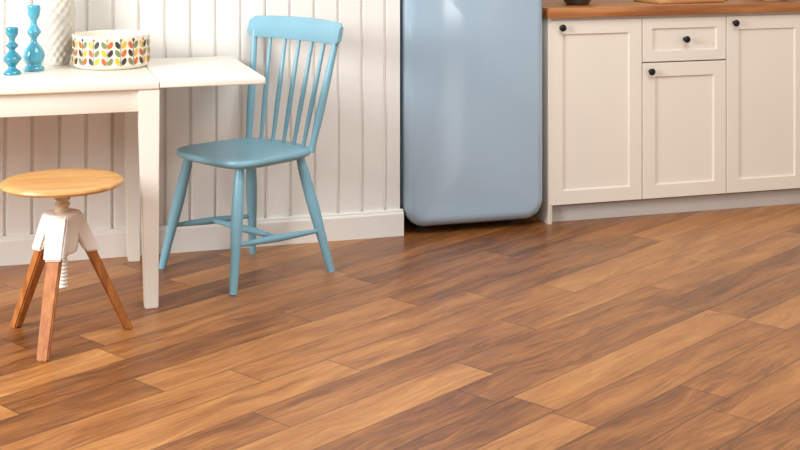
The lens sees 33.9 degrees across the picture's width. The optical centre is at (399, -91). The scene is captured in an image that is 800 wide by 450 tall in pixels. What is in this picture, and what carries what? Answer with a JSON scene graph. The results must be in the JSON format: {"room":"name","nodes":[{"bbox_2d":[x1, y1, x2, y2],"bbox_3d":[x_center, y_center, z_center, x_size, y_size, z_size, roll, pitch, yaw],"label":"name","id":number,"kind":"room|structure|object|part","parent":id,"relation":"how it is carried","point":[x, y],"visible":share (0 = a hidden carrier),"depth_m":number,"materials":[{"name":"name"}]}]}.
{"room":"kitchen","nodes":[
{"label":"kitchen","id":0,"kind":"room"},
{"bbox_2d":[0,0,399,235],"bbox_3d":[-2.083,0.016,5.056,4.135,2.600,0.715,0,0,-17],"label":"wall","id":1,"kind":"structure","parent":0,"point":[354,165],"depth_m":5.11,"materials":[{"name":"white paint"}]},
{"bbox_2d":[0,209,403,265],"bbox_3d":[-1.972,1.264,4.705,4.145,0.105,0.022,0,0,-17],"label":"baseboard","id":2,"kind":"structure","parent":1,"relation":"attached to","point":[14,249],"depth_m":5.08,"materials":[{"name":"white paint"}]},
{"bbox_2d":[0,204,799,449],"bbox_3d":[0.415,1.346,2.084,7.200,0.060,8.150,0,0,-17],"label":"floor","id":3,"kind":"structure","parent":0,"point":[681,330],"depth_m":3.97,"materials":[{"name":"laminate"}]},
{"bbox_2d":[0,168,132,361],"bbox_3d":[-1.020,1.072,4.025,0.401,0.488,0.395,0,0,-17],"label":"wooden stool","id":4,"kind":"object","parent":3,"relation":"on","point":[60,230],"visible":1,"depth_m":4.01,"materials":[{"name":"brown wood"}]},
{"bbox_3d":[-1.151,1.159,4.100,0.169,0.315,0.046,0,0,31],"label":"leg","id":5,"kind":"part","parent":4,"relation":"part of","materials":[{"name":"brown wood"}]},
{"bbox_3d":[-1.041,1.159,3.900,0.046,0.315,0.169,0,0,1],"label":"leg","id":6,"kind":"part","parent":4,"relation":"part of","materials":[{"name":"brown wood"}]},
{"bbox_3d":[-1.038,0.842,4.032,0.370,0.028,0.370,0,0,-17],"label":"seat","id":7,"kind":"part","parent":4,"relation":"part of","materials":[{"name":"brown wood"}]},
{"bbox_3d":[-0.919,1.159,4.090,0.169,0.315,0.046,0,0,-26],"label":"leg","id":8,"kind":"part","parent":4,"relation":"part of","materials":[{"name":"brown wood"}]},
{"bbox_2d":[0,56,264,308],"bbox_3d":[-1.460,0.941,4.483,1.896,0.750,0.683,0,0,-17],"label":"dining table","id":9,"kind":"object","parent":3,"relation":"on","point":[68,89],"visible":0.85,"depth_m":4.33,"materials":[{"name":"white paint"}]},
{"bbox_2d":[2,27,21,74],"bbox_3d":[-1.334,0.485,4.507,0.064,0.162,0.064,0,0,-17],"label":"candlestick","id":10,"kind":"object","parent":9,"relation":"on","point":[11,58],"visible":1,"depth_m":4.49,"materials":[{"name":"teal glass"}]},
{"bbox_2d":[23,5,44,71],"bbox_3d":[-1.289,0.450,4.614,0.076,0.230,0.076,0,0,-17],"label":"candlestick","id":11,"kind":"object","parent":9,"relation":"on","point":[33,54],"visible":1,"depth_m":4.59,"materials":[{"name":"teal ceramic"}]},
{"bbox_2d":[38,0,75,64],"bbox_3d":[-1.257,0.399,4.807,0.135,0.333,0.134,0,0,-43],"label":"vase","id":12,"kind":"object","parent":9,"relation":"on","point":[57,19],"visible":0.96,"depth_m":4.76,"materials":[{"name":"ceramic"}]},
{"bbox_2d":[72,30,149,69],"bbox_3d":[-1.045,0.506,4.742,0.278,0.119,0.278,0,0,-17],"label":"patterned bowl","id":13,"kind":"object","parent":9,"relation":"on","point":[96,49],"visible":1,"depth_m":4.63,"materials":[{"name":"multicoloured ceramic"}]},
{"bbox_3d":[-1.005,0.954,4.914,0.070,0.724,0.062,0,0,-17],"label":"leg","id":14,"kind":"part","parent":9,"relation":"part of","materials":[{"name":"white paint"}]},
{"bbox_3d":[-0.835,0.954,4.352,0.070,0.724,0.063,0,0,-17],"label":"leg","id":15,"kind":"part","parent":9,"relation":"part of","materials":[{"name":"white paint"}]},
{"bbox_2d":[159,16,343,294],"bbox_3d":[-0.543,0.863,4.795,0.524,0.912,0.513,0,0,45],"label":"spindle-back chair","id":16,"kind":"object","parent":3,"relation":"on","point":[248,153],"visible":1,"depth_m":4.79,"materials":[{"name":"blue paint"}]},
{"bbox_3d":[-0.821,1.105,4.803,0.136,0.429,0.043,0,0,14],"label":"leg","id":17,"kind":"part","parent":16,"relation":"part of","materials":[{"name":"blue paint"}]},
{"bbox_3d":[-0.564,1.105,4.525,0.043,0.428,0.118,0,0,6],"label":"leg","id":18,"kind":"part","parent":16,"relation":"part of","materials":[{"name":"blue paint"}]},
{"bbox_3d":[-0.563,0.885,4.771,0.422,0.034,0.424,0,0,45],"label":"seat","id":19,"kind":"part","parent":16,"relation":"part of","materials":[{"name":"blue paint"}]},
{"bbox_3d":[-0.572,0.673,5.057,0.030,0.419,0.115,0,0,9],"label":"post","id":20,"kind":"part","parent":16,"relation":"part of","materials":[{"name":"blue paint"}]},
{"bbox_3d":[-0.563,1.105,4.988,0.043,0.426,0.095,0,0,8],"label":"leg","id":21,"kind":"part","parent":16,"relation":"part of","materials":[{"name":"blue paint"}]},
{"bbox_3d":[-0.386,0.450,4.950,0.518,0.085,0.072,0,0,45],"label":"rail","id":22,"kind":"part","parent":16,"relation":"part of","materials":[{"name":"blue paint"}]},
{"bbox_3d":[-0.308,1.105,4.768,0.142,0.429,0.043,0,0,-2],"label":"leg","id":23,"kind":"part","parent":16,"relation":"part of","materials":[{"name":"blue paint"}]},
{"bbox_3d":[-0.277,0.673,4.765,0.116,0.419,0.030,0,0,-9],"label":"post","id":24,"kind":"part","parent":16,"relation":"part of","materials":[{"name":"blue paint"}]},
{"bbox_2d":[400,0,541,228],"bbox_3d":[0.224,0.564,5.664,0.603,1.505,0.755,0,0,-17],"label":"refrigerator","id":25,"kind":"object","parent":3,"relation":"on","point":[471,70],"visible":0.94,"depth_m":5.34,"materials":[{"name":"blue metal"}]},
{"bbox_2d":[533,0,799,223],"bbox_3d":[1.504,0.863,6.111,2.077,0.906,0.758,0,0,-17],"label":"base cabinet","id":26,"kind":"object","parent":3,"relation":"on","point":[648,108],"visible":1,"depth_m":5.65,"materials":[{"name":"paint"}]},
{"bbox_3d":[0.523,0.884,5.829,0.020,0.864,0.722,0,0,-17],"label":"panel","id":27,"kind":"part","parent":26,"relation":"part of","materials":[{"name":"paint"}]},
{"bbox_3d":[0.679,0.494,5.482,0.030,0.030,0.031,0,0,-17],"label":"knob","id":28,"kind":"part","parent":26,"relation":"part of","materials":[{"name":"black metal"}]},
{"bbox_3d":[0.828,0.851,5.553,0.426,0.774,0.021,0,0,-17],"label":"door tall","id":29,"kind":"part","parent":26,"relation":"part of","materials":[{"name":"paint"}]},
{"bbox_3d":[1.075,0.692,5.602,0.030,0.030,0.031,0,0,-17],"label":"knob","id":30,"kind":"part","parent":26,"relation":"part of","materials":[{"name":"black metal"}]},
{"bbox_2d":[542,0,799,17],"bbox_3d":[1.504,0.431,6.113,2.077,0.042,0.755,0,0,-17],"label":"countertop","id":31,"kind":"structure","parent":26,"relation":"on","point":[550,8],"depth_m":5.65,"materials":[{"name":"brown wood"}]},
{"bbox_2d":[564,0,590,4],"bbox_3d":[0.766,0.375,5.663,0.148,0.070,0.148,0,0,-17],"label":"bowl","id":32,"kind":"object","parent":31,"relation":"on","point":[568,2],"visible":1,"depth_m":5.61,"materials":[{"name":"grey ceramic"}]},
{"bbox_2d":[633,0,724,3],"bbox_3d":[1.280,0.401,5.863,0.420,0.018,0.220,0,0,-21],"label":"chopping board","id":33,"kind":"object","parent":31,"relation":"on","point":[646,1],"visible":1,"depth_m":5.74,"materials":[{"name":"brown wood"}]},
{"bbox_3d":[1.609,0.459,5.803,2.044,0.014,0.020,0,0,-17],"label":"rail","id":34,"kind":"part","parent":26,"relation":"part of","materials":[{"name":"paint"}]},
{"bbox_3d":[1.228,0.558,5.673,0.402,0.188,0.021,0,0,-17],"label":"drawer","id":35,"kind":"part","parent":26,"relation":"part of","materials":[{"name":"paint"}]},
{"bbox_3d":[1.228,0.948,5.673,0.402,0.581,0.021,0,0,-17],"label":"door short","id":36,"kind":"part","parent":26,"relation":"part of","materials":[{"name":"paint"}]},
{"bbox_3d":[1.235,0.558,5.650,0.030,0.030,0.031,0,0,-17],"label":"knob","id":37,"kind":"part","parent":26,"relation":"part of","materials":[{"name":"black metal"}]},
{"bbox_3d":[1.464,0.494,5.719,0.030,0.030,0.031,0,0,-17],"label":"knob","id":38,"kind":"part","parent":26,"relation":"part of","materials":[{"name":"black metal"}]},
{"bbox_3d":[1.616,0.851,5.791,0.402,0.774,0.021,0,0,-17],"label":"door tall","id":39,"kind":"part","parent":26,"relation":"part of","materials":[{"name":"paint"}]}
]}

